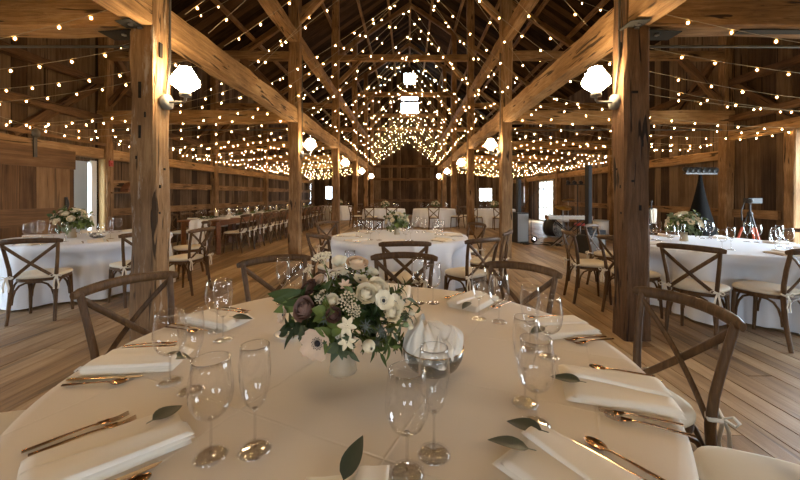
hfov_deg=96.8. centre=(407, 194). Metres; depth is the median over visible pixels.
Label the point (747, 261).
tablecloth
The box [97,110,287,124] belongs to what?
tie beam
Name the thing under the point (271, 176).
wooden beam
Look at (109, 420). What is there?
fork
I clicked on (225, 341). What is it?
champagne flute
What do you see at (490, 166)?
tie beam
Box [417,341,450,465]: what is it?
champagne flute
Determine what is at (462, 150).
beam
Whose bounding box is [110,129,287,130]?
rod
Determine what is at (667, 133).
beam
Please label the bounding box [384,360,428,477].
wine glass
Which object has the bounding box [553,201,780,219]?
wall rail
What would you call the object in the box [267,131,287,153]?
knee brace
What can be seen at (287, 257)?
champagne flute
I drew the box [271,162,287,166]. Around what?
wooden beam
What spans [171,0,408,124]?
ceiling
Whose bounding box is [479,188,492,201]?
window
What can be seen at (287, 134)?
string light
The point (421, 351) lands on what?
bowl
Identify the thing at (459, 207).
chair
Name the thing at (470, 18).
timber post
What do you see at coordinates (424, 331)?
crumpled napkin
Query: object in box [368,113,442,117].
beam
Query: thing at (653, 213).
towel
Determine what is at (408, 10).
string light
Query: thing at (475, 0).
string light
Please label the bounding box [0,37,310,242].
wall
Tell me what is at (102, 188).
door
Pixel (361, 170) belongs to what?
lamp
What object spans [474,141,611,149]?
tie beam
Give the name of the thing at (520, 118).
string light
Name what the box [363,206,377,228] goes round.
chair
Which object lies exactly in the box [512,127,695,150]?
string light
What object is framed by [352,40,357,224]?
timber post
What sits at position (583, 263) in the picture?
cushion
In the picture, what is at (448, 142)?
strut
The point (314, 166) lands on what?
tie beam
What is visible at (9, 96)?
beam
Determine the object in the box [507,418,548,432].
greens
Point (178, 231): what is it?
cushion
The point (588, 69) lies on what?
string light
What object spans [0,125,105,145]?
track
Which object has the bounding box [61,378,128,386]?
spoon
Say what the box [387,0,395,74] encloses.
roof purlin
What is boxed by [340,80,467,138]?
string light
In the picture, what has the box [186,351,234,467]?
wine glass
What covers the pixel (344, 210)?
tablecloth
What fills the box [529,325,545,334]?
greens
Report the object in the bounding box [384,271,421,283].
cushion
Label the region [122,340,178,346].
fork
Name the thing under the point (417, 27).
string light
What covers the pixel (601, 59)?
string light
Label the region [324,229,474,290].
tablecloth
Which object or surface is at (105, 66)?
timber post
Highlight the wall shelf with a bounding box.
[111,192,130,193]
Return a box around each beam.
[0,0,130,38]
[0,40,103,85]
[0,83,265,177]
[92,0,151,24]
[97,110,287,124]
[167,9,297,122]
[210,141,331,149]
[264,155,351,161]
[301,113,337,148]
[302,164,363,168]
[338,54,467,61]
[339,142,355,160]
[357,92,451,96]
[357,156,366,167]
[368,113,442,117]
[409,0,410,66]
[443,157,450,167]
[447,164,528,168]
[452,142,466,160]
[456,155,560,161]
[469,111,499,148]
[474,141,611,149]
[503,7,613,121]
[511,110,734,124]
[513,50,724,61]
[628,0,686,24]
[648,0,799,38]
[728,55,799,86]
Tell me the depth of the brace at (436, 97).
16.51 m
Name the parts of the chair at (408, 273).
leg, rail, seat, leg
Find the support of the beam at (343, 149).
attached to the timber post at (354, 42)
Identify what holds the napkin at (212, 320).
on the tablecloth at (310, 416)
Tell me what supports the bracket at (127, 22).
attached to the beam at (139, 11)
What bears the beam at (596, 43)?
attached to the timber post at (630, 130)
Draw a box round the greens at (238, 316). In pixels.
[229,314,251,318]
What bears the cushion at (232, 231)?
on the chair at (233, 233)
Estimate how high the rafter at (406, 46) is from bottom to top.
4.862 m
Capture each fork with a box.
[21,411,128,453]
[28,415,135,456]
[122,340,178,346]
[126,344,175,347]
[217,309,247,312]
[222,306,249,311]
[494,301,511,308]
[563,336,606,340]
[572,338,613,343]
[599,407,683,426]
[604,412,695,437]
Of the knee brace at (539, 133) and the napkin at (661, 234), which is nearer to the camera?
the napkin at (661, 234)
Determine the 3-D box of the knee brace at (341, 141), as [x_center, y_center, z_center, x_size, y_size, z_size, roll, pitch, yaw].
[-3.103,-2.461,16.559,1.154,1.168,0.124,0,0,0]
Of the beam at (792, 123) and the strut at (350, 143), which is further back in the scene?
the strut at (350, 143)
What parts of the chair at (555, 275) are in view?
leg, rail, leg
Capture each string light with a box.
[0,10,106,39]
[0,116,97,139]
[2,60,187,91]
[3,48,125,71]
[4,66,195,101]
[6,88,233,125]
[38,95,243,126]
[68,106,262,131]
[89,111,270,137]
[120,119,282,141]
[173,128,285,148]
[186,134,287,149]
[192,133,303,149]
[193,143,302,159]
[199,137,310,155]
[208,0,587,33]
[225,0,562,48]
[249,0,553,65]
[255,0,532,75]
[270,0,524,83]
[281,2,510,90]
[293,0,505,98]
[296,11,498,106]
[307,27,492,110]
[312,10,492,116]
[318,53,486,120]
[321,53,482,124]
[326,34,476,128]
[332,68,472,128]
[334,72,465,131]
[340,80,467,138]
[341,54,468,133]
[342,84,456,140]
[344,77,458,142]
[490,137,608,156]
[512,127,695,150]
[515,133,673,145]
[520,118,707,145]
[527,112,725,138]
[537,104,762,133]
[550,96,785,129]
[570,80,799,112]
[588,69,797,112]
[601,59,799,97]
[651,48,798,74]
[666,14,799,42]
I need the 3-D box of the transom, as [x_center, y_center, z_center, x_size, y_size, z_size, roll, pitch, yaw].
[0.110,-6.490,24.600,1.200,0.140,0.100,0,0,0]
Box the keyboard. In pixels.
[544,215,593,219]
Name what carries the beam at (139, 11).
attached to the timber post at (149, 174)
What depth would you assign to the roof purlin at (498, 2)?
14.98 m
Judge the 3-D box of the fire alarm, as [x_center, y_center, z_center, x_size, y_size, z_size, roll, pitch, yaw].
[-6.514,-0.690,7.800,0.060,0.130,0.085,0,0,0]
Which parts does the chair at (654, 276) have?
leg, rail, seat, leg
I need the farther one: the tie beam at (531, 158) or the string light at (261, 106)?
the tie beam at (531, 158)
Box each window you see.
[325,186,331,199]
[404,73,415,84]
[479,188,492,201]
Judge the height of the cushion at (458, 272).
0.049 m
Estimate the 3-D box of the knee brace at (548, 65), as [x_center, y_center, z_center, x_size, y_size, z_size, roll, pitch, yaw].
[2.767,-2.458,7.800,1.155,1.166,0.125,0,0,0]
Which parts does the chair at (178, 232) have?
leg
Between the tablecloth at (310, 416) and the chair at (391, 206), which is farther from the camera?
the chair at (391, 206)
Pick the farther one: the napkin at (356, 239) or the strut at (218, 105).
the strut at (218, 105)
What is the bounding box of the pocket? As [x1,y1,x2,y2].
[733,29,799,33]
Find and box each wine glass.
[151,308,187,387]
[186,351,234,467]
[204,278,228,333]
[286,260,303,285]
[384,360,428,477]
[424,261,441,304]
[488,274,509,324]
[517,332,555,426]
[535,293,562,360]
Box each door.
[0,129,75,239]
[99,159,105,230]
[539,180,553,220]
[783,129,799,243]
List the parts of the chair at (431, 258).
leg, rail, leg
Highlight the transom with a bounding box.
[401,100,417,102]
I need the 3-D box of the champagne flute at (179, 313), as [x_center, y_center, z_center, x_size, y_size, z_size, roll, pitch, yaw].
[-0.673,0.481,1.101,0.079,0.250,0.079,0,0,15]
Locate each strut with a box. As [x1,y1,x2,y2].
[107,50,288,61]
[216,103,331,108]
[267,127,351,131]
[345,141,363,144]
[447,141,464,144]
[457,127,555,131]
[474,103,608,109]
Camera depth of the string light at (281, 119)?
7.69 m
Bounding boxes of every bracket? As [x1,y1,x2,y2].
[98,29,130,39]
[114,18,143,28]
[618,18,651,30]
[649,29,681,39]
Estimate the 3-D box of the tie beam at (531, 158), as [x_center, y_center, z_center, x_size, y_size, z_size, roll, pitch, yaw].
[4.662,-1.699,16.560,4.835,0.294,0.267,0,0,0]
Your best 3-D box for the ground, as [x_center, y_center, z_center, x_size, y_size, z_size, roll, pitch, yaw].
[0.000,1.690,10.000,120.000,0.300,120.000,0,0,0]
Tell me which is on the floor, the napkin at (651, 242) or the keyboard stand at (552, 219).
the keyboard stand at (552, 219)
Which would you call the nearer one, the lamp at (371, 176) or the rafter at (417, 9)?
the rafter at (417, 9)
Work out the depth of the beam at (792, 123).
7.67 m
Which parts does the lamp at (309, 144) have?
globe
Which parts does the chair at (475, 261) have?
seat, leg, leg, rail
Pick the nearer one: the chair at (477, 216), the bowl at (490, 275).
the bowl at (490, 275)
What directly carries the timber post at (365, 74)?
on the floor
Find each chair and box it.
[0,238,73,326]
[0,410,24,435]
[69,271,177,371]
[108,233,131,307]
[169,227,214,295]
[170,214,188,245]
[173,221,210,278]
[181,213,208,241]
[195,211,214,245]
[208,210,227,233]
[220,210,241,239]
[223,214,251,253]
[230,209,249,236]
[236,213,261,248]
[236,254,310,301]
[239,208,254,227]
[249,211,271,245]
[256,210,278,242]
[266,210,286,239]
[273,209,287,237]
[302,206,311,229]
[302,206,315,228]
[302,207,308,231]
[306,233,354,285]
[309,206,319,225]
[310,205,322,225]
[315,220,338,273]
[316,205,326,224]
[348,206,362,227]
[359,218,383,229]
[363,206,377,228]
[370,252,437,287]
[378,241,431,287]
[385,206,397,225]
[427,207,439,229]
[444,237,500,294]
[450,206,465,228]
[456,206,466,222]
[467,222,486,269]
[470,229,512,299]
[474,206,482,228]
[485,261,562,313]
[492,207,498,229]
[561,229,611,304]
[584,224,612,284]
[597,234,662,318]
[633,286,746,448]
[656,243,730,349]
[730,248,799,352]
[772,228,799,241]
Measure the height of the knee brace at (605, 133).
1.106 m
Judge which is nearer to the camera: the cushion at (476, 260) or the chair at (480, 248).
the cushion at (476, 260)
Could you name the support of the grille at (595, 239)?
attached to the speaker at (582, 242)
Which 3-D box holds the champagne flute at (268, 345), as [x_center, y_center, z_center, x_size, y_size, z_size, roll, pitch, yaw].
[-0.365,0.481,0.846,0.079,0.250,0.079,0,0,45]
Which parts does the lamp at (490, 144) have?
globe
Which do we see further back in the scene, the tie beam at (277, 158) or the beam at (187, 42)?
the tie beam at (277, 158)
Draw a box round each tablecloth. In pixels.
[0,230,175,309]
[0,287,698,479]
[320,205,351,219]
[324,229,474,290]
[361,208,405,227]
[411,208,457,227]
[474,208,515,227]
[650,235,799,333]
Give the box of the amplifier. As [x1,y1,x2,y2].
[581,228,605,245]
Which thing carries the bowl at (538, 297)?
on the wine glass at (538, 297)
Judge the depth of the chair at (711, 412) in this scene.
1.46 m
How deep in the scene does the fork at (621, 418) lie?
0.93 m
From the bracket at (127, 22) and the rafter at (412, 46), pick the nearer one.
the bracket at (127, 22)
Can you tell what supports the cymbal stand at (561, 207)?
on the floor
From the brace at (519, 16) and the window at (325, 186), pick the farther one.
the window at (325, 186)
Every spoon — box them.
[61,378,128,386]
[128,472,151,479]
[165,326,197,332]
[444,292,464,298]
[528,315,561,318]
[584,436,664,479]
[589,364,654,376]
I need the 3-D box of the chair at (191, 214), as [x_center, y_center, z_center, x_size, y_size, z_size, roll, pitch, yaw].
[-5.503,0.914,9.166,0.560,0.918,0.546,0,0,0]
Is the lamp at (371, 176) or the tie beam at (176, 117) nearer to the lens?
the tie beam at (176, 117)
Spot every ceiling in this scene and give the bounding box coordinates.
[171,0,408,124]
[410,0,661,126]
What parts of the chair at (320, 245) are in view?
leg, rail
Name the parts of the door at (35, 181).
plank panel, rail, rail, handle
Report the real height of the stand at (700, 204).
1.902 m
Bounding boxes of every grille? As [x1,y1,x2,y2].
[518,214,527,241]
[591,237,598,253]
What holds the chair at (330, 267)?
on the floor
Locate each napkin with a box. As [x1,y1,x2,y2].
[14,243,41,245]
[17,412,194,479]
[22,234,49,236]
[75,346,194,376]
[87,230,107,235]
[87,238,103,242]
[179,309,254,330]
[304,465,389,479]
[337,234,355,235]
[345,238,367,241]
[359,230,374,232]
[388,283,410,300]
[403,313,462,370]
[426,229,442,232]
[431,237,451,241]
[444,233,462,235]
[446,290,498,312]
[492,422,642,479]
[518,315,601,340]
[558,364,686,419]
[650,241,666,243]
[658,233,679,236]
[712,235,728,238]
[762,240,794,243]
[763,249,799,255]
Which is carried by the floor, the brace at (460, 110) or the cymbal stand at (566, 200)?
the cymbal stand at (566, 200)
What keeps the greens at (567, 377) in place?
on the napkin at (605, 388)
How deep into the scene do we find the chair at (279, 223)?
10.85 m
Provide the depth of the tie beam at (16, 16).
3.30 m
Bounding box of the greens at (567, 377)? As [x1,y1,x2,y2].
[550,373,585,382]
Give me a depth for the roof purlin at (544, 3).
13.38 m
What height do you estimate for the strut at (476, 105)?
0.198 m
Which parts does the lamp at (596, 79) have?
globe, arm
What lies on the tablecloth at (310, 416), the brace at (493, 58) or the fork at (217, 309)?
the fork at (217, 309)
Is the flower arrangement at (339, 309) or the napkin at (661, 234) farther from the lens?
the napkin at (661, 234)
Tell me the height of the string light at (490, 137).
0.662 m
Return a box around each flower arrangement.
[46,206,94,237]
[268,251,420,377]
[380,201,389,208]
[383,210,409,234]
[430,200,440,208]
[489,201,498,208]
[664,209,708,240]
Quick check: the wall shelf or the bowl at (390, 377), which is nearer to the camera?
the bowl at (390, 377)
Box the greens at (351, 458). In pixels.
[340,435,362,479]
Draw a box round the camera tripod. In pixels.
[737,198,761,239]
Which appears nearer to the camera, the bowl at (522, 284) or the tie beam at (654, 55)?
the bowl at (522, 284)
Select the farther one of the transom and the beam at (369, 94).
the transom
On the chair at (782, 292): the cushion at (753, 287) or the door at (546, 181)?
the cushion at (753, 287)
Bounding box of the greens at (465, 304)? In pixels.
[462,301,471,308]
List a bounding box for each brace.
[108,75,130,107]
[217,108,244,138]
[240,59,287,100]
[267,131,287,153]
[300,0,324,23]
[301,108,328,132]
[329,131,351,150]
[339,61,361,84]
[357,96,373,113]
[368,117,380,130]
[429,117,442,130]
[435,96,451,113]
[445,61,466,84]
[476,0,500,23]
[479,109,499,129]
[524,59,556,88]
[536,131,555,153]
[581,108,609,138]
[677,59,722,106]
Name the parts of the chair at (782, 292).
leg, leg, seat, leg, rail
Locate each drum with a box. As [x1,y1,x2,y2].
[542,219,565,236]
[556,219,569,238]
[592,219,608,240]
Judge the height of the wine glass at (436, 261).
0.226 m
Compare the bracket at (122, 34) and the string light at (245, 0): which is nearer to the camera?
the bracket at (122, 34)
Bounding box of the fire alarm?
[109,160,113,166]
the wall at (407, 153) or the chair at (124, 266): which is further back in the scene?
the wall at (407, 153)
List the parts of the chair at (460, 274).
leg, seat, leg, rail, leg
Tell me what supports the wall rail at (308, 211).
attached to the wall at (32, 75)
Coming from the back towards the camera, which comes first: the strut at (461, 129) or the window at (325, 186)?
the window at (325, 186)
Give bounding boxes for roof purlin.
[211,0,331,118]
[321,2,363,97]
[356,0,380,85]
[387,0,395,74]
[422,0,433,74]
[438,0,464,84]
[457,0,499,92]
[474,0,548,102]
[486,0,609,117]
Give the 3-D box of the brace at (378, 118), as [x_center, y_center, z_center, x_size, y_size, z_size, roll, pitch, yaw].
[-2.003,-4.217,20.940,0.850,0.869,0.111,0,0,0]
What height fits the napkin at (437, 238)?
0.032 m
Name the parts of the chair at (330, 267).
leg, rail, leg, seat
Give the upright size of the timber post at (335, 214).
8.541 m
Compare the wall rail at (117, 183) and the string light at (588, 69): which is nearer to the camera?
the string light at (588, 69)
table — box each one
[177,215,259,254]
[232,212,286,240]
[265,209,306,232]
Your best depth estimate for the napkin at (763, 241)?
4.44 m
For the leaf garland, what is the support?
on the table runner
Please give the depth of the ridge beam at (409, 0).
18.77 m
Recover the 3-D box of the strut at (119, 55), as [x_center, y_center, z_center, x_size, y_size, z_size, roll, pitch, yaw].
[-4.655,-3.049,7.800,4.150,0.199,0.175,0,0,0]
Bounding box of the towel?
[650,208,656,222]
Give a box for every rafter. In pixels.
[240,0,312,50]
[280,2,410,94]
[309,43,409,113]
[410,3,556,102]
[410,43,498,102]
[499,0,610,72]
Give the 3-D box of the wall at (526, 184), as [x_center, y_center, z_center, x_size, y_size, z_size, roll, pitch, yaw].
[6.988,-1.480,20.940,0.218,5.700,0.218,0,0,0]
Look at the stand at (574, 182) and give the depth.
11.19 m
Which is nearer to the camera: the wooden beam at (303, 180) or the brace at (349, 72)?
the brace at (349, 72)
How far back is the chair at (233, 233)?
8.37 m
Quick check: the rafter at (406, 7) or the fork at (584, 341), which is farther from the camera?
the rafter at (406, 7)
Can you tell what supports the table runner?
on the table at (217, 223)
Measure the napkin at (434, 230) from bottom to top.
0.032 m
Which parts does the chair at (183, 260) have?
leg, seat, leg, rail, leg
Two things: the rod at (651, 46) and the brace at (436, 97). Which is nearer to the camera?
the rod at (651, 46)
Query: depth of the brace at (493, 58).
9.63 m
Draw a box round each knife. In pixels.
[66,375,142,380]
[115,461,161,479]
[171,323,207,330]
[572,440,646,479]
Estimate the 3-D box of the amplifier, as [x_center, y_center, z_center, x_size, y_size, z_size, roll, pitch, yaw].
[4.751,1.111,9.094,0.500,0.518,0.292,0,0,-11]
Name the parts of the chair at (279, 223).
leg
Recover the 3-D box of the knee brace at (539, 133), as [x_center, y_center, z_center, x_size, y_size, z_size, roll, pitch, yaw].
[6.461,-2.485,16.558,1.031,1.115,0.121,0,0,0]
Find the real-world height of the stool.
0.559 m
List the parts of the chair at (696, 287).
leg, leg, rail, seat, leg, leg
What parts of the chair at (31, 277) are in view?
leg, leg, rail, seat, leg, leg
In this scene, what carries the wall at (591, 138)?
attached to the wall at (759, 172)
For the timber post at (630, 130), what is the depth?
3.32 m
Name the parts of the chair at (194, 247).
leg, seat, leg, rail, leg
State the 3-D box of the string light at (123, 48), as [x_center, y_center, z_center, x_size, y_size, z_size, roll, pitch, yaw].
[-4.575,-1.404,3.734,3.952,0.412,0.034,0,0,1]
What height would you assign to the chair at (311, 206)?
0.918 m
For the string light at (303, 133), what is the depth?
9.33 m
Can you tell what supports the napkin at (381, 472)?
on the tablecloth at (310, 416)
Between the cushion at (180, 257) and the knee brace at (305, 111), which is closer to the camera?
the cushion at (180, 257)
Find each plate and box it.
[258,0,297,42]
[274,330,297,338]
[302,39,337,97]
[340,94,356,123]
[358,122,366,138]
[368,136,372,146]
[443,121,451,138]
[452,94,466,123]
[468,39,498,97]
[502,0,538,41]
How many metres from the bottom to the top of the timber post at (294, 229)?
8.541 m
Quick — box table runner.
[188,207,304,253]
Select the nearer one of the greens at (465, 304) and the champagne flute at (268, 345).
the champagne flute at (268, 345)
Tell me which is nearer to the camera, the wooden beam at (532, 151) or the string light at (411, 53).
the string light at (411, 53)
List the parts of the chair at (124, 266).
leg, seat, leg, rail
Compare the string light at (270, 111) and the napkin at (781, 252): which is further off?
the string light at (270, 111)
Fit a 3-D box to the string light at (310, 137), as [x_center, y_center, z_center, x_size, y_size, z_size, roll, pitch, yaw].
[-4.575,-1.354,9.949,3.955,0.551,0.035,0,0,3]
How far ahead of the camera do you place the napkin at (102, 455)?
0.81 m
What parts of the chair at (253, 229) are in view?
leg, leg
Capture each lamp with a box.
[159,0,199,109]
[300,55,316,157]
[339,159,348,170]
[357,168,364,176]
[368,143,373,180]
[444,168,451,176]
[457,157,466,170]
[484,53,500,157]
[581,0,620,109]
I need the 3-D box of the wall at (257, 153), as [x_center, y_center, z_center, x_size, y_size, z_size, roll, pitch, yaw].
[-6.691,-1.709,15.585,0.110,1.470,1.753,0,0,0]
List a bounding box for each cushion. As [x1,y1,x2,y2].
[15,268,72,278]
[109,260,130,267]
[169,254,203,260]
[172,230,188,233]
[173,244,200,250]
[224,230,245,233]
[317,262,348,270]
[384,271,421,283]
[445,267,486,277]
[470,256,498,264]
[571,259,609,267]
[594,250,612,256]
[611,268,660,277]
[667,389,695,427]
[672,278,730,293]
[693,446,799,479]
[732,280,799,295]
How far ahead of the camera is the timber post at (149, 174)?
3.32 m
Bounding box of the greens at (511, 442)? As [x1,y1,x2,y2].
[488,435,535,450]
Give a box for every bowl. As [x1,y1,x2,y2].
[151,310,187,356]
[177,308,204,359]
[186,351,234,421]
[204,280,228,311]
[213,280,232,316]
[238,341,271,410]
[384,361,428,437]
[402,345,463,360]
[418,341,449,413]
[471,267,486,298]
[488,275,509,303]
[512,313,537,369]
[517,336,555,393]
[520,284,539,324]
[535,293,562,334]
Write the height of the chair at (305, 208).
0.918 m
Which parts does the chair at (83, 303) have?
leg, rail, leg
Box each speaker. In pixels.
[512,179,528,242]
[576,165,598,254]
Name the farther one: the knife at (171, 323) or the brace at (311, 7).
the brace at (311, 7)
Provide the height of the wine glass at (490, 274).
0.226 m
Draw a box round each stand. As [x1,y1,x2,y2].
[550,205,572,247]
[552,219,584,244]
[562,199,573,230]
[565,180,584,235]
[649,200,657,234]
[682,167,718,235]
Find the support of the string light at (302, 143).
hanging from the beam at (310, 127)
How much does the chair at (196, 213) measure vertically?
0.918 m
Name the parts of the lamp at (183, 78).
arm, globe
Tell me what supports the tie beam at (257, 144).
attached to the timber post at (335, 214)
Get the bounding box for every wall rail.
[114,180,311,192]
[114,199,310,215]
[170,211,309,231]
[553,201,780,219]
[569,219,679,234]
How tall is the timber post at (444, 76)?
8.942 m
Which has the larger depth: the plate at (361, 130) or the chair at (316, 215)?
the plate at (361, 130)
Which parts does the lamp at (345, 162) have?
globe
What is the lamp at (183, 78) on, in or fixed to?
attached to the timber post at (149, 174)
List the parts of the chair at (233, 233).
leg, leg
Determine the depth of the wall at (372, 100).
24.37 m
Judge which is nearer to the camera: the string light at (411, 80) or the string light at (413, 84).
the string light at (411, 80)
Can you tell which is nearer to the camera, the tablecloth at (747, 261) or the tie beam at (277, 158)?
the tablecloth at (747, 261)
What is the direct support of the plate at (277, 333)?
on the tablecloth at (310, 416)
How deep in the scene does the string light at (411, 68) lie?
10.49 m
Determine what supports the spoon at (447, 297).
on the tablecloth at (310, 416)
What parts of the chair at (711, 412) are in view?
leg, seat, rail, leg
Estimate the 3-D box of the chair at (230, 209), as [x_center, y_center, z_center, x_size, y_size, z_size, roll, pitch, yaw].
[-5.503,0.914,11.654,0.560,0.918,0.546,0,0,0]
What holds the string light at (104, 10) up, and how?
hanging from the beam at (139, 11)
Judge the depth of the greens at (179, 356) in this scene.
1.28 m
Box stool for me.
[574,223,584,233]
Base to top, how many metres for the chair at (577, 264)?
0.918 m
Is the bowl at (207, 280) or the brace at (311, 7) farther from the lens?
the brace at (311, 7)
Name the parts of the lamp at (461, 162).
globe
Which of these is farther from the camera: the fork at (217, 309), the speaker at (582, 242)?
the speaker at (582, 242)
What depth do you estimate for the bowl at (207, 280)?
1.57 m
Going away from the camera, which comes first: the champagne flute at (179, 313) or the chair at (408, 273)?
the champagne flute at (179, 313)
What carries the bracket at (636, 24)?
attached to the beam at (637, 9)
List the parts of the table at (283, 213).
leg, leg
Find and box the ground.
[541,203,552,219]
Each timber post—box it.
[97,37,113,230]
[129,0,170,340]
[287,0,301,253]
[331,0,339,234]
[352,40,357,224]
[364,73,367,208]
[442,66,446,207]
[451,32,456,215]
[466,0,474,234]
[499,0,512,257]
[611,0,650,341]
[718,36,734,237]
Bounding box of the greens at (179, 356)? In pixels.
[167,351,190,358]
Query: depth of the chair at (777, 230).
4.95 m
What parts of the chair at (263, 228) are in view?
leg, leg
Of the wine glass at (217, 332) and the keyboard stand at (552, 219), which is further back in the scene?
the keyboard stand at (552, 219)
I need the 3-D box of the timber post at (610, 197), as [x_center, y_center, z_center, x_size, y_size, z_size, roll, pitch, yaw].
[6.989,-1.480,12.180,0.218,5.700,0.220,0,0,0]
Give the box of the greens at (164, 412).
[146,405,181,423]
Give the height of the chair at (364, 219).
0.918 m
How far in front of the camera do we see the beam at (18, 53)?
6.52 m
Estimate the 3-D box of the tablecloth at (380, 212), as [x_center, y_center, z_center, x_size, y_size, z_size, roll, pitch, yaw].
[-1.053,0.977,15.582,2.020,0.737,2.009,0,0,19]
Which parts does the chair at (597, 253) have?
leg, rail, leg, seat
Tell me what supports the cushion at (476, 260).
on the chair at (475, 261)
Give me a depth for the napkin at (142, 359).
1.23 m
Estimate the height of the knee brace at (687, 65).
1.106 m
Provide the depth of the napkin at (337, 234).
5.22 m
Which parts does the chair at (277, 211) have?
leg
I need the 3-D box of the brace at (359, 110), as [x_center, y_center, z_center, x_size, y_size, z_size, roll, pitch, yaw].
[-2.006,-4.218,16.559,0.850,0.874,0.109,0,0,0]
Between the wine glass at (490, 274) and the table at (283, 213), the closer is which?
the wine glass at (490, 274)
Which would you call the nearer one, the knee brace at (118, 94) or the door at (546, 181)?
the knee brace at (118, 94)
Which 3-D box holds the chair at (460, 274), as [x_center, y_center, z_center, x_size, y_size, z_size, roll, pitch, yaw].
[0.706,0.914,4.020,0.546,0.918,0.560,0,0,-33]
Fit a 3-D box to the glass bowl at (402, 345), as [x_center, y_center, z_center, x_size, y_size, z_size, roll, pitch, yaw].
[0.086,0.564,1.226,0.213,0.088,0.213,0,0,-41]
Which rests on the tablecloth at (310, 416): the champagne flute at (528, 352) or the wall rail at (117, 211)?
the champagne flute at (528, 352)
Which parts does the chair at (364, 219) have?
rail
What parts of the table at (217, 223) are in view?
leg, leg, leg, leg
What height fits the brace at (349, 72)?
0.879 m
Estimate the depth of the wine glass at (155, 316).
1.13 m
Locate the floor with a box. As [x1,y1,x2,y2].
[0,215,799,464]
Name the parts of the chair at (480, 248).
rail, leg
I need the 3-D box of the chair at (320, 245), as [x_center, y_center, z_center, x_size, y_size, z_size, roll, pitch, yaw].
[-1.270,0.914,6.172,0.560,0.918,0.546,0,0,37]
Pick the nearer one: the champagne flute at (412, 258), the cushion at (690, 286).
the champagne flute at (412, 258)
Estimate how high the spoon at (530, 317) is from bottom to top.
0.011 m
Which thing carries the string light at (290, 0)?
hanging from the beam at (596, 43)
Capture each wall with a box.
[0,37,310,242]
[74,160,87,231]
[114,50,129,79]
[114,84,213,125]
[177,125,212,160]
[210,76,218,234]
[218,101,241,151]
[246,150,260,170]
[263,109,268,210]
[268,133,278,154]
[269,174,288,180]
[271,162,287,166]
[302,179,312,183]
[311,65,499,214]
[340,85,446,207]
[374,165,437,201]
[512,36,799,240]
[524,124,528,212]
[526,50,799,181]
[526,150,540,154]
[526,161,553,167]
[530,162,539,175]
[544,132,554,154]
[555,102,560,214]
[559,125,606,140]
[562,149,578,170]
[583,109,606,150]
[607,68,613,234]
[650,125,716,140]
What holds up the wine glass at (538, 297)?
on the tablecloth at (310, 416)
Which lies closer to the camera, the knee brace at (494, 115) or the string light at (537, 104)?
the string light at (537, 104)
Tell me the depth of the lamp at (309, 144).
7.81 m
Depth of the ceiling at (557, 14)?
15.39 m
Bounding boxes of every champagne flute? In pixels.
[176,307,205,397]
[212,278,233,343]
[236,339,272,461]
[275,257,289,304]
[411,258,424,304]
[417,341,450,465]
[471,266,486,321]
[511,313,538,410]
[519,284,540,353]
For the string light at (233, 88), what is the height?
0.551 m
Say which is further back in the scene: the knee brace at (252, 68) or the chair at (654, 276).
the knee brace at (252, 68)
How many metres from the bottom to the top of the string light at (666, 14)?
0.485 m
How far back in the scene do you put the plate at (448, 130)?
18.90 m
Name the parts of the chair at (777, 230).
rail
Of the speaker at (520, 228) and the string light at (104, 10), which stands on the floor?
the speaker at (520, 228)
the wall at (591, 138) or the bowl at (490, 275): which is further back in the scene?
the wall at (591, 138)
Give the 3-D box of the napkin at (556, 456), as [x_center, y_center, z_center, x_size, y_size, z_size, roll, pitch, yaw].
[0.351,0.589,0.745,0.180,0.035,0.306,0,0,-39]
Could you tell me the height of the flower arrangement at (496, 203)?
0.389 m
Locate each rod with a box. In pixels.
[0,45,128,47]
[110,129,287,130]
[512,129,721,130]
[650,45,799,47]
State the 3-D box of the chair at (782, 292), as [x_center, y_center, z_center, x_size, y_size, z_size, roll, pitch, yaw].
[3.434,0.914,3.329,0.546,0.918,0.560,0,0,-20]
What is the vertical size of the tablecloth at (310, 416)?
0.737 m
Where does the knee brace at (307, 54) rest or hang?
attached to the timber post at (294, 229)
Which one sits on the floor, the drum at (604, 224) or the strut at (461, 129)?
the drum at (604, 224)
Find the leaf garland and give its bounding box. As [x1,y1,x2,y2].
[197,212,243,219]
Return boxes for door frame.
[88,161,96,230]
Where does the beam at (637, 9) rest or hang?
attached to the timber post at (630, 130)
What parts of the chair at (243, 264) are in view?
leg, rail, leg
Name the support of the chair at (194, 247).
on the floor
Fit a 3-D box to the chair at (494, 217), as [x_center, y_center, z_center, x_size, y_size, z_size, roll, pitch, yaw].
[3.587,0.914,14.052,0.546,0.918,0.560,0,0,5]
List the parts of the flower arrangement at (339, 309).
lace flower, lace flower, lace flower, stem, lace flower, star flower, star flower, star flower, lace flower, lace flower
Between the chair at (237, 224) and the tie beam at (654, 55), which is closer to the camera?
the tie beam at (654, 55)
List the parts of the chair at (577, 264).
leg, rail, leg, seat, leg, leg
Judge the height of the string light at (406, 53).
1.670 m
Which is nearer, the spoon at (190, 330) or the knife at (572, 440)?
the knife at (572, 440)

